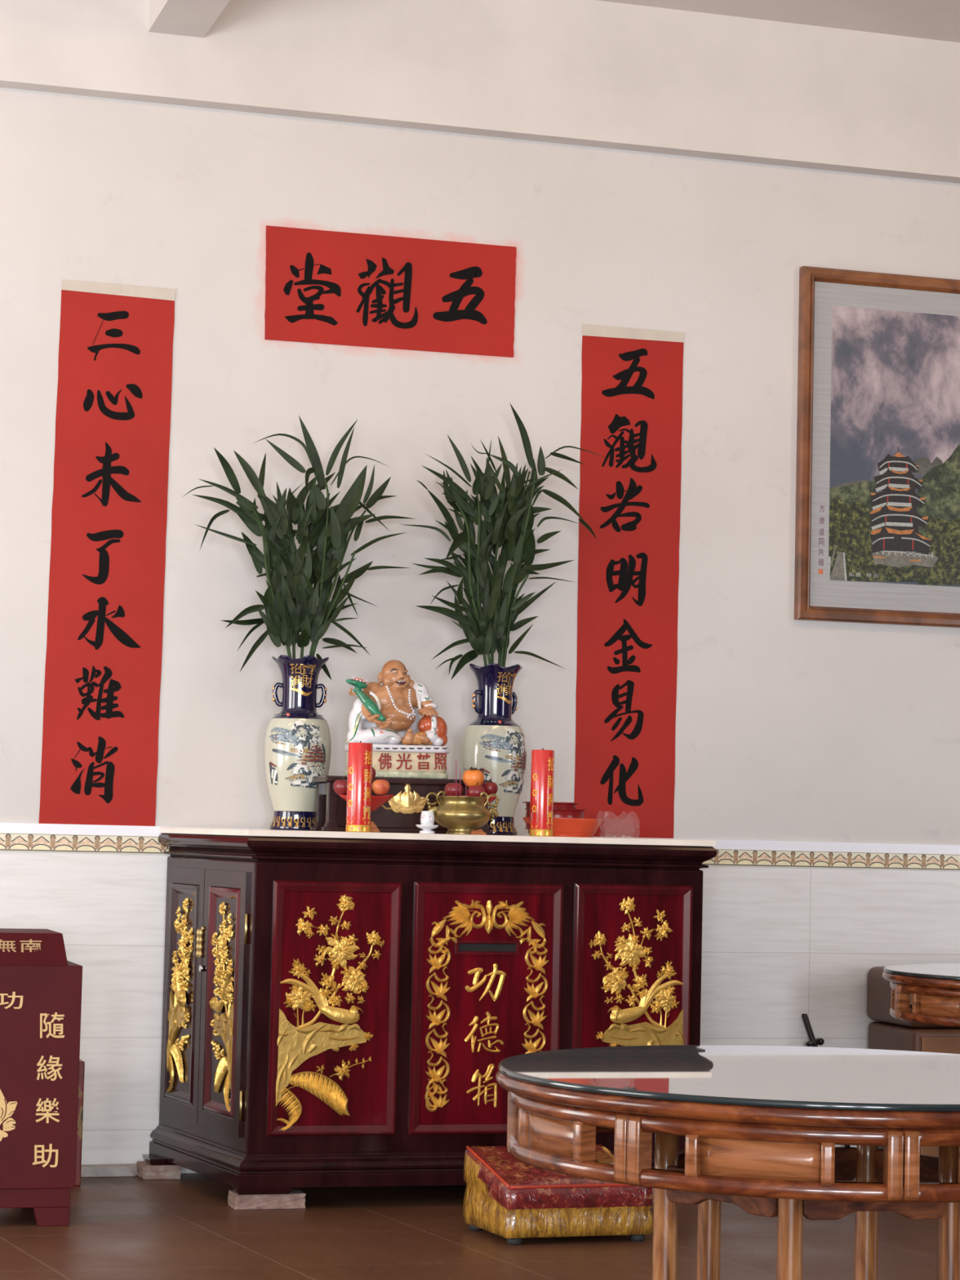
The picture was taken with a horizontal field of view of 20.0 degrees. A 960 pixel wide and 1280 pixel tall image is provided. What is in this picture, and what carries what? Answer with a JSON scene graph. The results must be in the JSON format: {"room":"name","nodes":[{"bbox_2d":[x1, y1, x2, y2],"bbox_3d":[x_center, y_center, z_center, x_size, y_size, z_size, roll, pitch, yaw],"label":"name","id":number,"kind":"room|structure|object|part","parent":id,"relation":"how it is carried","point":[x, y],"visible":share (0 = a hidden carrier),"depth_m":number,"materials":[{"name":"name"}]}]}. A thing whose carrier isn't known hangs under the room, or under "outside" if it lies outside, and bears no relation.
{"room":"house of worship","nodes":[
{"label":"house of worship","id":0,"kind":"room"},
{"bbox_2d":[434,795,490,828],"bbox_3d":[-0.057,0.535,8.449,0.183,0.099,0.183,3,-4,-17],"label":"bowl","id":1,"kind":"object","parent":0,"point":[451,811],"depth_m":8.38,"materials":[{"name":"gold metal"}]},
{"bbox_2d":[0,1173,937,1279],"bbox_3d":[1.645,1.418,2.669,12.000,0.100,13.900,3,-4,-17],"label":"floor","id":2,"kind":"structure","parent":0,"point":[121,1228],"depth_m":7.51,"materials":[{"name":"brown tile"}]},
{"bbox_2d":[0,928,82,1226],"bbox_3d":[-1.411,1.250,7.848,0.446,0.820,0.422,3,-4,-17],"label":"box","id":3,"kind":"object","parent":2,"relation":"on","point":[41,990],"visible":1,"depth_m":7.68,"materials":[{"name":"red paint"}]},
{"bbox_3d":[-1.401,0.885,7.871,0.366,0.089,0.386,3,-4,-17],"label":"lid","id":4,"kind":"part","parent":3,"relation":"part of","materials":[{"name":"red paint"}]},
{"bbox_3d":[-1.214,1.629,7.694,0.102,0.052,0.044,3,-4,-17],"label":"leg","id":5,"kind":"part","parent":3,"relation":"part of","materials":[{"name":"red paint"}]},
{"bbox_2d":[75,1058,84,1186],"bbox_3d":[-1.375,1.519,8.585,0.220,0.388,0.160,3,-4,-17],"label":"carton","id":6,"kind":"object","parent":2,"relation":"on","point":[82,1064],"visible":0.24,"depth_m":8.54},
{"bbox_2d":[80,1163,137,1177],"bbox_3d":[-1.268,1.713,8.783,0.349,0.034,0.068,3,-4,-17],"label":"stone strip","id":7,"kind":"object","parent":2,"relation":"on","point":[129,1169],"visible":0.64,"depth_m":8.78,"materials":[{"name":"stone"}]},
{"bbox_2d":[136,1160,181,1179],"bbox_3d":[-1.039,1.715,8.797,0.130,0.044,0.120,3,-4,-17],"label":"brick","id":8,"kind":"object","parent":2,"relation":"on","point":[146,1171],"visible":0.91,"depth_m":8.74,"materials":[{"name":"brick"}]},
{"bbox_2d":[227,1189,306,1209],"bbox_3d":[-0.640,1.680,8.168,0.220,0.044,0.107,3,-4,-17],"label":"brick","id":9,"kind":"object","parent":2,"relation":"on","point":[295,1198],"visible":0.95,"depth_m":8.12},
{"bbox_2d":[142,833,716,1195],"bbox_3d":[-0.112,1.177,8.743,1.779,1.063,0.876,3,-4,-17],"label":"base cabinet","id":10,"kind":"object","parent":9,"relation":"on","point":[337,1012],"visible":0.96,"depth_m":8.32,"materials":[{"name":"paint"}]},
{"bbox_3d":[-0.953,1.129,8.713,0.014,0.795,0.379,3,-4,-24],"label":"door","id":11,"kind":"part","parent":10,"relation":"part of","materials":[{"name":"paint"}]},
{"bbox_3d":[-0.880,0.951,8.559,0.013,0.100,0.060,3,-4,-25],"label":"handle","id":12,"kind":"part","parent":10,"relation":"part of","materials":[{"name":"gold metal"}]},
{"bbox_3d":[-0.792,1.108,8.363,0.014,0.795,0.383,3,-4,-24],"label":"door","id":13,"kind":"part","parent":10,"relation":"part of","materials":[{"name":"paint"}]},
{"bbox_3d":[-0.437,1.113,8.214,0.398,0.762,0.016,3,-4,-17],"label":"panel","id":14,"kind":"part","parent":10,"relation":"part of","materials":[{"name":"red paint"}]},
{"bbox_2d":[159,826,715,846],"bbox_3d":[-0.101,0.637,8.783,1.732,0.020,0.872,3,-4,-17],"label":"marble slab","id":15,"kind":"object","parent":10,"relation":"on","point":[231,832],"visible":0.93,"depth_m":8.38,"materials":[{"name":"stone"}]},
{"bbox_2d":[264,654,331,831],"bbox_3d":[-0.595,0.338,8.894,0.218,0.568,0.220,3,-4,-17],"label":"vase","id":16,"kind":"object","parent":15,"relation":"on","point":[298,741],"visible":0.94,"depth_m":8.82,"materials":[{"name":"ceramic"}]},
{"bbox_3d":[-0.674,0.176,8.902,0.011,0.052,0.013,3,-4,-17],"label":"gilt knob","id":17,"kind":"part","parent":16,"relation":"part of","materials":[{"name":"gold metal"}]},
{"bbox_3d":[-0.662,0.178,8.903,0.034,0.080,0.015,2,-4,-3],"label":"handle","id":18,"kind":"part","parent":16,"relation":"part of","materials":[{"name":"ceramic"}]},
{"bbox_2d":[269,712,326,787],"bbox_3d":[-0.590,0.358,8.816,0.186,0.241,0.066,2,-4,-7],"label":"landscape painting","id":19,"kind":"object","parent":16,"relation":"attached to","point":[298,740],"depth_m":8.80,"materials":[{"name":"ceramic"}]},
{"bbox_2d":[183,415,416,679],"bbox_3d":[-0.590,-0.263,8.936,0.825,0.975,0.250,3,-4,-17],"label":"bamboo plant","id":20,"kind":"object","parent":16,"relation":"in","point":[290,600],"visible":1,"depth_m":8.92,"materials":[{"name":"green plant"}]},
{"bbox_3d":[-0.696,-0.114,8.864,0.237,0.662,0.021,3,-4,-26],"label":"stem","id":21,"kind":"part","parent":20,"relation":"part of","materials":[{"name":"green plant"}]},
{"bbox_3d":[-0.682,-0.119,8.881,0.198,0.674,0.018,3,-4,-23],"label":"stem","id":22,"kind":"part","parent":20,"relation":"part of","materials":[{"name":"green plant"}]},
{"bbox_3d":[-0.617,-0.092,8.918,0.068,0.628,0.014,3,-4,-17],"label":"stem","id":23,"kind":"part","parent":20,"relation":"part of","materials":[{"name":"green plant"}]},
{"bbox_3d":[-0.579,-0.059,8.932,0.020,0.566,0.028,-1,-5,29],"label":"stem","id":24,"kind":"part","parent":20,"relation":"part of","materials":[{"name":"green plant"}]},
{"bbox_3d":[-0.541,-0.153,8.936,0.075,0.757,0.019,2,-4,-7],"label":"stem","id":25,"kind":"part","parent":20,"relation":"part of","materials":[{"name":"green plant"}]},
{"bbox_3d":[-0.494,-0.035,8.918,0.163,0.521,0.024,1,-4,-2],"label":"stem","id":26,"kind":"part","parent":20,"relation":"part of","materials":[{"name":"green plant"}]},
{"bbox_3d":[-0.483,-0.103,8.963,0.209,0.665,0.015,3,-4,-18],"label":"stem","id":27,"kind":"part","parent":20,"relation":"part of","materials":[{"name":"green plant"}]},
{"bbox_3d":[-0.521,0.182,8.910,0.034,0.080,0.020,3,-4,-17],"label":"handle","id":28,"kind":"part","parent":16,"relation":"part of","materials":[{"name":"ceramic"}]},
{"bbox_2d":[345,741,373,832],"bbox_3d":[-0.369,0.448,8.318,0.077,0.278,0.077,3,-4,-17],"label":"votive candle","id":29,"kind":"object","parent":15,"relation":"on","point":[358,809],"visible":1,"depth_m":8.29,"materials":[{"name":"red wax"}]},
{"bbox_2d":[337,794,393,811],"bbox_3d":[-0.358,0.540,8.481,0.177,0.118,0.176,3,-4,-17],"label":"dish","id":30,"kind":"object","parent":15,"relation":"on","point":[377,802],"visible":0.41,"depth_m":8.44,"materials":[{"name":"red plastic"}]},
{"bbox_2d":[333,776,346,795],"bbox_3d":[-0.427,0.452,8.462,0.056,0.059,0.056,-2,-5,39],"label":"apple","id":31,"kind":"object","parent":30,"relation":"on","point":[340,786],"visible":0.82,"depth_m":8.44,"materials":[{"name":"food"}]},
{"bbox_2d":[371,767,375,780],"bbox_3d":[-0.354,0.414,8.518,0.056,0.059,0.056,3,-4,-17],"label":"apple","id":32,"kind":"object","parent":30,"relation":"in","point":[373,768],"visible":0.09,"depth_m":8.50,"materials":[{"name":"food"}]},
{"bbox_2d":[372,776,389,795],"bbox_3d":[-0.310,0.455,8.503,0.054,0.059,0.054,3,-4,-17],"label":"peach","id":33,"kind":"object","parent":30,"relation":"on","point":[380,787],"visible":1,"depth_m":8.48,"materials":[{"name":"food"}]},
{"bbox_2d":[370,821,380,832],"bbox_3d":[-0.330,0.577,8.395,0.037,0.034,0.049,3,-4,-17],"label":"wedge","id":34,"kind":"object","parent":15,"relation":"on","point":[374,828],"visible":0.63,"depth_m":8.37,"materials":[{"name":"wood"}]},
{"bbox_2d":[309,775,493,835],"bbox_3d":[-0.252,0.534,8.769,0.562,0.176,0.189,3,-4,-17],"label":"stand","id":35,"kind":"object","parent":15,"relation":"on","point":[402,813],"visible":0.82,"depth_m":8.69,"materials":[{"name":"brown wood"}]},
{"bbox_3d":[-0.512,0.537,8.765,0.048,0.156,0.037,3,-4,-17],"label":"leg","id":36,"kind":"part","parent":35,"relation":"part of","materials":[{"name":"brown wood"}]},
{"bbox_3d":[-0.471,0.529,8.629,0.048,0.156,0.037,3,-4,-17],"label":"leg","id":37,"kind":"part","parent":35,"relation":"part of","materials":[{"name":"brown wood"}]},
{"bbox_2d":[343,659,449,778],"bbox_3d":[-0.272,0.254,8.763,0.348,0.381,0.177,3,-4,-17],"label":"figurine","id":38,"kind":"object","parent":35,"relation":"on","point":[388,713],"visible":0.98,"depth_m":8.71,"materials":[{"name":"ceramic"}]},
{"bbox_3d":[-0.203,0.316,8.733,0.106,0.045,0.050,3,-4,-17],"label":"sash","id":39,"kind":"part","parent":38,"relation":"part of","materials":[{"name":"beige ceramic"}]},
{"bbox_3d":[-0.252,0.537,8.769,0.504,0.142,0.161,3,-4,-17],"label":"panel","id":40,"kind":"part","parent":35,"relation":"part of","materials":[{"name":"brown wood"}]},
{"bbox_3d":[-0.254,0.615,8.763,0.562,0.014,0.189,3,-4,-17],"label":"rail","id":41,"kind":"part","parent":35,"relation":"part of","materials":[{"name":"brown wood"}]},
{"bbox_3d":[0.008,0.550,8.772,0.048,0.156,0.037,3,-4,-17],"label":"leg","id":42,"kind":"part","parent":35,"relation":"part of","materials":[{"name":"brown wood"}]},
{"bbox_2d":[415,824,438,833],"bbox_3d":[-0.163,0.581,8.356,0.071,0.027,0.071,3,-4,-17],"label":"stand","id":43,"kind":"object","parent":15,"relation":"on","point":[427,828],"visible":1,"depth_m":8.33,"materials":[{"name":"ceramic"}]},
{"bbox_2d":[420,810,434,825],"bbox_3d":[-0.162,0.550,8.358,0.044,0.048,0.044,3,-4,-17],"label":"porcelain cup","id":44,"kind":"object","parent":43,"relation":"on","point":[427,817],"visible":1,"depth_m":8.34,"materials":[{"name":"ceramic"}]},
{"bbox_2d":[425,791,499,834],"bbox_3d":[-0.057,0.537,8.448,0.184,0.134,0.184,-1,-5,28],"label":"incense censer","id":45,"kind":"object","parent":15,"relation":"on","point":[461,815],"visible":0.98,"depth_m":8.39,"materials":[{"name":"gold metal"}]},
{"bbox_3d":[-0.138,0.512,8.416,0.063,0.092,0.026,3,-4,-17],"label":"handle","id":46,"kind":"part","parent":45,"relation":"part of","materials":[{"name":"gold metal"}]},
{"bbox_2d":[455,760,456,795],"bbox_3d":[-0.074,0.454,8.449,0.006,0.159,0.002,3,-4,-17],"label":"incense stick","id":47,"kind":"object","parent":45,"relation":"on","point":[455,760],"visible":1,"depth_m":8.45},
{"bbox_2d":[459,769,460,795],"bbox_3d":[-0.061,0.469,8.464,0.005,0.131,0.002,3,-4,-17],"label":"incense stick","id":48,"kind":"object","parent":45,"relation":"on","point":[460,770],"visible":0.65,"depth_m":8.46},
{"bbox_3d":[0.030,0.519,8.467,0.064,0.092,0.026,3,-4,-17],"label":"handle","id":49,"kind":"part","parent":45,"relation":"part of","materials":[{"name":"gold metal"}]},
{"bbox_2d":[441,795,496,806],"bbox_3d":[-0.036,0.556,8.630,0.177,0.122,0.176,3,-4,-17],"label":"dish","id":50,"kind":"object","parent":15,"relation":"on","point":[491,799],"visible":0.09,"depth_m":8.59,"materials":[{"name":"red plastic"}]},
{"bbox_2d":[444,779,462,795],"bbox_3d":[-0.083,0.471,8.607,0.059,0.060,0.059,3,-4,-17],"label":"apple","id":51,"kind":"object","parent":50,"relation":"on","point":[450,788],"visible":0.71,"depth_m":8.58,"materials":[{"name":"food"}]},
{"bbox_2d":[466,782,484,796],"bbox_3d":[-0.012,0.478,8.602,0.056,0.058,0.056,1,-4,11],"label":"apple","id":52,"kind":"object","parent":50,"relation":"on","point":[473,790],"visible":0.68,"depth_m":8.58,"materials":[{"name":"food"}]},
{"bbox_2d":[462,766,484,787],"bbox_3d":[-0.020,0.436,8.633,0.069,0.065,0.069,3,-4,-17],"label":"persimmon","id":53,"kind":"object","parent":52,"relation":"on","point":[471,777],"visible":1,"depth_m":8.61,"materials":[{"name":"food"}]},
{"bbox_2d":[481,778,497,795],"bbox_3d":[0.030,0.469,8.664,0.052,0.056,0.052,0,-4,17],"label":"apple","id":54,"kind":"object","parent":50,"relation":"on","point":[491,788],"visible":0.71,"depth_m":8.64,"materials":[{"name":"food"}]},
{"bbox_2d":[470,829,487,835],"bbox_3d":[-0.003,0.592,8.390,0.048,0.018,0.024,3,-4,-17],"label":"wedge","id":55,"kind":"object","parent":15,"relation":"on","point":[477,832],"visible":1,"depth_m":8.38,"materials":[{"name":"wood"}]},
{"bbox_2d":[461,662,526,835],"bbox_3d":[0.046,0.366,9.086,0.218,0.568,0.219,2,-4,-7],"label":"vase","id":56,"kind":"object","parent":15,"relation":"on","point":[494,743],"visible":0.85,"depth_m":9.02,"materials":[{"name":"ceramic"}]},
{"bbox_3d":[-0.020,0.202,9.053,0.011,0.052,0.013,3,-4,-17],"label":"gilt knob","id":57,"kind":"part","parent":56,"relation":"part of","materials":[{"name":"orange metal"}]},
{"bbox_3d":[-0.010,0.205,9.060,0.034,0.080,0.015,4,-5,-33],"label":"handle","id":58,"kind":"part","parent":56,"relation":"part of","materials":[{"name":"ceramic"}]},
{"bbox_2d":[479,720,526,794],"bbox_3d":[0.089,0.389,9.020,0.186,0.241,0.066,4,-5,-36],"label":"landscape painting","id":59,"kind":"object","parent":56,"relation":"attached to","point":[502,744],"depth_m":8.99,"materials":[{"name":"ceramic"}]},
{"bbox_2d":[399,402,607,679],"bbox_3d":[0.077,-0.275,9.139,0.741,1.059,0.250,3,-4,-17],"label":"bamboo plant","id":60,"kind":"object","parent":56,"relation":"in","point":[508,516],"visible":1,"depth_m":9.12,"materials":[{"name":"green plant"}]},
{"bbox_3d":[-0.018,-0.104,9.071,0.174,0.703,0.021,4,-5,-29],"label":"stem","id":61,"kind":"part","parent":60,"relation":"part of","materials":[{"name":"green plant"}]},
{"bbox_3d":[0.013,-0.121,9.093,0.095,0.743,0.023,4,-5,-31],"label":"stem","id":62,"kind":"part","parent":60,"relation":"part of","materials":[{"name":"green plant"}]},
{"bbox_3d":[0.057,-0.112,9.159,0.025,0.734,0.076,-1,-5,27],"label":"stem","id":63,"kind":"part","parent":60,"relation":"part of","materials":[{"name":"green plant"}]},
{"bbox_3d":[0.107,-0.160,9.157,0.119,0.832,0.018,4,-5,-29],"label":"stem","id":64,"kind":"part","parent":60,"relation":"part of","materials":[{"name":"green plant"}]},
{"bbox_3d":[0.108,0.016,9.112,0.102,0.476,0.018,2,-4,-4],"label":"stem","id":65,"kind":"part","parent":60,"relation":"part of","materials":[{"name":"green plant"}]},
{"bbox_3d":[0.121,-0.158,9.118,0.122,0.823,0.018,1,-4,-1],"label":"stem","id":66,"kind":"part","parent":60,"relation":"part of","materials":[{"name":"green plant"}]},
{"bbox_3d":[0.109,0.213,9.136,0.034,0.080,0.021,3,-4,-17],"label":"handle","id":67,"kind":"part","parent":56,"relation":"part of","materials":[{"name":"ceramic"}]},
{"bbox_2d":[528,748,554,836],"bbox_3d":[0.195,0.479,8.560,0.075,0.277,0.075,3,-4,-17],"label":"votive candle","id":68,"kind":"object","parent":15,"relation":"on","point":[542,765],"visible":0.98,"depth_m":8.53,"materials":[{"name":"red wax"}]},
{"bbox_2d":[522,817,599,837],"bbox_3d":[0.267,0.606,8.793,0.260,0.060,0.260,3,-4,-17],"label":"dish","id":69,"kind":"object","parent":15,"relation":"on","point":[562,827],"visible":0.59,"depth_m":8.69,"materials":[{"name":"orange plastic"}]},
{"bbox_2d":[524,808,587,832],"bbox_3d":[0.245,0.585,8.788,0.206,0.080,0.206,3,-4,-17],"label":"dish","id":70,"kind":"object","parent":69,"relation":"in","point":[557,812],"visible":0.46,"depth_m":8.71,"materials":[{"name":"red plastic"}]},
{"bbox_2d":[522,801,579,829],"bbox_3d":[0.228,0.568,8.784,0.186,0.089,0.186,3,-4,-17],"label":"dish","id":71,"kind":"object","parent":70,"relation":"on","point":[556,804],"visible":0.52,"depth_m":8.74,"materials":[{"name":"red plastic"}]},
{"bbox_2d":[596,810,639,838],"bbox_3d":[0.443,0.589,8.700,0.128,0.087,0.115,3,-4,-17],"label":"plastic bag","id":72,"kind":"object","parent":15,"relation":"on","point":[625,825],"visible":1,"depth_m":8.66,"materials":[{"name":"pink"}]},
{"bbox_3d":[-0.101,0.684,8.777,1.740,0.074,0.876,3,-4,-17],"label":"cornice","id":73,"kind":"part","parent":10,"relation":"part of","materials":[{"name":"paint"}]},
{"bbox_3d":[0.022,1.132,8.352,0.478,0.765,0.016,3,-4,-17],"label":"panel","id":74,"kind":"part","parent":10,"relation":"part of","materials":[{"name":"red paint"}]},
{"bbox_3d":[0.476,1.150,8.488,0.390,0.769,0.016,3,-4,-17],"label":"panel","id":75,"kind":"part","parent":10,"relation":"part of","materials":[{"name":"red paint"}]},
{"bbox_2d":[462,1144,653,1244],"bbox_3d":[0.219,1.573,7.738,0.456,0.237,0.340,3,-4,-20],"label":"stool","id":76,"kind":"object","parent":2,"relation":"on","point":[509,1197],"visible":0.77,"depth_m":7.61,"materials":[{"name":"red brocade fabric"},{"name":"gold-yellow fabric"},{"name":"dark plastic feet"}]},
{"bbox_2d":[495,1044,959,1279],"bbox_3d":[0.556,1.089,4.461,1.077,0.757,1.077,1,-4,7],"label":"round table","id":77,"kind":"object","parent":2,"relation":"on","point":[762,1126],"visible":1,"depth_m":4.20,"materials":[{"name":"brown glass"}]},
{"bbox_3d":[0.062,0.789,4.463,0.038,0.100,0.029,3,-4,-17],"label":"apron post","id":78,"kind":"part","parent":77,"relation":"part of","materials":[{"name":"wood"}]},
{"bbox_3d":[0.116,0.777,4.277,0.020,0.059,0.184,3,-4,-25],"label":"apron panel","id":79,"kind":"part","parent":77,"relation":"part of","materials":[{"name":"wood"}]},
{"bbox_3d":[0.127,0.819,4.279,0.072,0.026,0.417,3,-4,-25],"label":"apron rail","id":80,"kind":"part","parent":77,"relation":"part of","materials":[{"name":"wood"}]},
{"bbox_3d":[0.129,0.738,4.285,0.072,0.026,0.417,3,-4,-25],"label":"apron rail","id":81,"kind":"part","parent":77,"relation":"part of","materials":[{"name":"wood"}]},
{"bbox_3d":[0.341,0.868,4.907,0.372,0.026,0.064,3,-5,-27],"label":"apron rail","id":82,"kind":"part","parent":77,"relation":"part of","materials":[{"name":"wood"}]},
{"bbox_3d":[0.222,0.769,4.115,0.022,0.100,0.034,-2,-6,43],"label":"apron post","id":83,"kind":"part","parent":77,"relation":"part of","materials":[{"name":"wood"}]},
{"bbox_3d":[0.240,0.768,4.099,0.022,0.100,0.034,-2,-5,40],"label":"apron post","id":84,"kind":"part","parent":77,"relation":"part of","materials":[{"name":"wood"}]},
{"bbox_3d":[0.297,1.097,4.401,0.041,0.720,0.041,3,-4,-17],"label":"leg","id":85,"kind":"part","parent":77,"relation":"part of","materials":[{"name":"brown wood"}]},
{"bbox_3d":[0.391,1.119,4.667,0.041,0.720,0.041,3,-4,-17],"label":"leg","id":86,"kind":"part","parent":77,"relation":"part of","materials":[{"name":"brown wood"}]},
{"bbox_3d":[0.565,0.712,4.487,1.062,0.001,1.062,3,-4,-17],"label":"glass","id":87,"kind":"part","parent":77,"relation":"part of","materials":[{"name":"glass"}]},
{"bbox_3d":[0.414,0.766,4.013,0.183,0.059,0.020,0,-4,18],"label":"apron panel","id":88,"kind":"part","parent":77,"relation":"part of","materials":[{"name":"wood"}]},
{"bbox_3d":[0.417,0.808,4.023,0.416,0.026,0.072,0,-4,18],"label":"apron rail","id":89,"kind":"part","parent":77,"relation":"part of","materials":[{"name":"wood"}]},
{"bbox_3d":[0.419,0.726,4.029,0.416,0.026,0.072,0,-4,18],"label":"apron rail","id":90,"kind":"part","parent":77,"relation":"part of","materials":[{"name":"wood"}]},
{"bbox_3d":[0.477,1.088,4.207,0.041,0.720,0.041,3,-4,-17],"label":"leg","id":91,"kind":"part","parent":77,"relation":"part of","materials":[{"name":"brown wood"}]},
{"bbox_3d":[0.667,1.127,4.699,0.041,0.720,0.041,3,-4,-17],"label":"leg","id":92,"kind":"part","parent":77,"relation":"part of","materials":[{"name":"brown wood"}]},
{"bbox_3d":[0.605,0.768,3.983,0.022,0.100,0.034,2,-4,-5],"label":"apron post","id":93,"kind":"part","parent":77,"relation":"part of","materials":[{"name":"wood"}]},
{"bbox_3d":[0.628,0.769,3.985,0.022,0.100,0.034,2,-4,-7],"label":"apron post","id":94,"kind":"part","parent":77,"relation":"part of","materials":[{"name":"wood"}]},
{"bbox_3d":[0.801,0.820,4.064,0.416,0.026,0.072,4,-5,-30],"label":"apron rail","id":95,"kind":"part","parent":77,"relation":"part of","materials":[{"name":"wood"}]},
{"bbox_3d":[0.803,0.738,4.069,0.416,0.026,0.072,4,-5,-30],"label":"apron rail","id":96,"kind":"part","parent":77,"relation":"part of","materials":[{"name":"wood"}]},
{"bbox_3d":[0.735,1.098,4.265,0.041,0.720,0.041,3,-4,-17],"label":"leg","id":97,"kind":"part","parent":77,"relation":"part of","materials":[{"name":"brown wood"}]},
{"bbox_2d":[801,1013,850,1146],"bbox_3d":[1.222,1.578,9.523,0.192,0.528,0.069,2,-4,-6],"label":"stick","id":98,"kind":"object","parent":2,"relation":"on","point":[813,1042],"visible":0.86,"depth_m":9.54,"materials":[{"name":"black metal"}]},
{"bbox_2d":[866,966,959,1157],"bbox_3d":[1.985,1.515,9.583,1.204,0.697,0.402,3,-4,-17],"label":"chair","id":99,"kind":"object","parent":2,"relation":"on","point":[891,1033],"visible":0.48,"depth_m":9.38,"materials":[{"name":"wood"}]},
{"bbox_3d":[1.988,1.263,9.608,1.204,0.191,0.385,3,-4,-17],"label":"backrest","id":100,"kind":"part","parent":99,"relation":"part of","materials":[{"name":"wood"}]},
{"bbox_3d":[2.042,1.596,9.388,1.140,0.450,0.007,3,-4,-17],"label":"panel","id":101,"kind":"part","parent":99,"relation":"part of","materials":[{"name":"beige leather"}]},
{"bbox_2d":[882,963,959,1026],"bbox_3d":[1.742,1.377,8.133,1.077,0.757,1.077,4,-5,-35],"label":"round table","id":102,"kind":"object","parent":2,"relation":"on","point":[925,993],"visible":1,"depth_m":7.94,"materials":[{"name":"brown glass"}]},
{"bbox_3d":[1.278,1.046,8.260,0.064,0.026,0.372,0,-4,12],"label":"apron rail","id":103,"kind":"part","parent":102,"relation":"part of","materials":[{"name":"wood"}]},
{"bbox_3d":[1.253,1.074,8.089,0.034,0.100,0.022,2,-4,-7],"label":"apron post","id":104,"kind":"part","parent":102,"relation":"part of","materials":[{"name":"wood"}]},
{"bbox_3d":[1.276,1.127,8.254,0.064,0.026,0.372,0,-4,12],"label":"apron rail","id":105,"kind":"part","parent":102,"relation":"part of","materials":[{"name":"wood"}]},
{"bbox_3d":[1.256,1.072,8.066,0.034,0.100,0.022,2,-4,-10],"label":"apron post","id":106,"kind":"part","parent":102,"relation":"part of","materials":[{"name":"wood"}]},
{"bbox_3d":[1.751,0.999,8.159,1.062,0.001,1.062,3,-4,-17],"label":"glass","id":107,"kind":"part","parent":102,"relation":"part of","materials":[{"name":"glass"}]},
{"bbox_3d":[1.347,1.022,7.899,0.072,0.026,0.417,4,-5,-32],"label":"apron rail","id":108,"kind":"part","parent":102,"relation":"part of","materials":[{"name":"wood"}]},
{"bbox_3d":[1.345,1.103,7.893,0.072,0.026,0.417,4,-5,-32],"label":"apron rail","id":109,"kind":"part","parent":102,"relation":"part of","materials":[{"name":"wood"}]},
{"bbox_3d":[1.335,1.062,7.889,0.020,0.059,0.184,4,-5,-32],"label":"apron panel","id":110,"kind":"part","parent":102,"relation":"part of","materials":[{"name":"wood"}]},
{"bbox_2d":[0,87,959,844],"bbox_3d":[-0.282,-0.233,9.361,11.600,4.045,0.200,3,-4,-17],"label":"wall","id":111,"kind":"structure","parent":0,"point":[787,728],"depth_m":9.36,"materials":[{"name":"white paint"}]},
{"bbox_2d":[38,279,175,826],"bbox_3d":[-1.227,-0.287,8.971,0.393,1.798,0.003,3,-4,-17],"label":"scroll","id":112,"kind":"object","parent":111,"relation":"attached to","point":[103,667],"visible":1,"depth_m":8.97,"materials":[{"name":"red paper"}]},
{"bbox_2d":[147,0,230,37],"bbox_3d":[0.926,-2.564,2.660,0.187,0.283,13.415,3,-4,-17],"label":"beam","id":113,"kind":"structure","parent":111,"relation":"attached to","point":[192,18],"depth_m":8.87,"materials":[{"name":"paint"}]},
{"bbox_2d":[264,225,516,357],"bbox_3d":[-0.302,-1.189,9.307,0.888,0.392,0.003,3,-4,-17],"label":"banner","id":114,"kind":"object","parent":111,"relation":"attached to","point":[322,286],"visible":1,"depth_m":9.31,"materials":[{"name":"red"}]},
{"bbox_2d":[0,0,959,183],"bbox_3d":[-0.198,-2.011,9.350,11.600,0.497,0.085,3,-4,-17],"label":"beam","id":115,"kind":"structure","parent":111,"relation":"attached to","point":[584,73],"depth_m":9.43,"materials":[{"name":"paint"}]},
{"bbox_2d":[0,850,959,1173],"bbox_3d":[-0.287,1.259,9.154,11.600,1.040,0.012,3,-4,-17],"label":"wall","id":116,"kind":"structure","parent":111,"relation":"attached to","point":[780,944],"depth_m":9.50,"materials":[{"name":"beige tile"}]},
{"bbox_2d":[0,832,959,870],"bbox_3d":[-0.273,0.711,9.191,11.600,0.058,0.015,3,-4,-17],"label":"trim","id":117,"kind":"structure","parent":111,"relation":"attached to","point":[8,841],"depth_m":9.54,"materials":[{"name":"tile"}]},
{"bbox_2d":[0,822,959,854],"bbox_3d":[-0.272,0.666,9.195,11.600,0.033,0.013,3,-4,-17],"label":"trim","id":118,"kind":"structure","parent":111,"relation":"attached to","point":[13,828],"depth_m":9.54,"materials":[{"name":"patterned cream and tan ceramic tile"},{"name":"white stone"}]},
{"bbox_2d":[573,324,684,838],"bbox_3d":[0.519,-0.193,9.492,0.384,1.811,0.003,3,-4,-17],"label":"scroll","id":119,"kind":"object","parent":111,"relation":"attached to","point":[632,388],"visible":0.98,"depth_m":9.49,"materials":[{"name":"red"}]},
{"bbox_2d":[794,266,959,627],"bbox_3d":[1.817,-0.675,9.896,1.420,1.268,0.042,3,-4,-17],"label":"framed picture","id":120,"kind":"object","parent":111,"relation":"attached to","point":[877,516],"visible":1,"depth_m":9.78,"materials":[{"name":"brown wood"}]},
{"bbox_2d":[826,305,959,586],"bbox_3d":[1.815,-0.681,9.893,1.184,0.992,0.002,3,-4,-17],"label":"print","id":121,"kind":"object","parent":120,"relation":"attached to","point":[893,371],"depth_m":9.80,"materials":[{"name":"paper"}]},
{"bbox_2d":[597,0,959,42],"bbox_3d":[1.744,-2.725,2.962,12.000,0.120,13.900,3,-4,-17],"label":"ceiling","id":122,"kind":"structure","parent":0,"point":[935,20],"depth_m":9.58,"materials":[{"name":"paint"}]}
]}

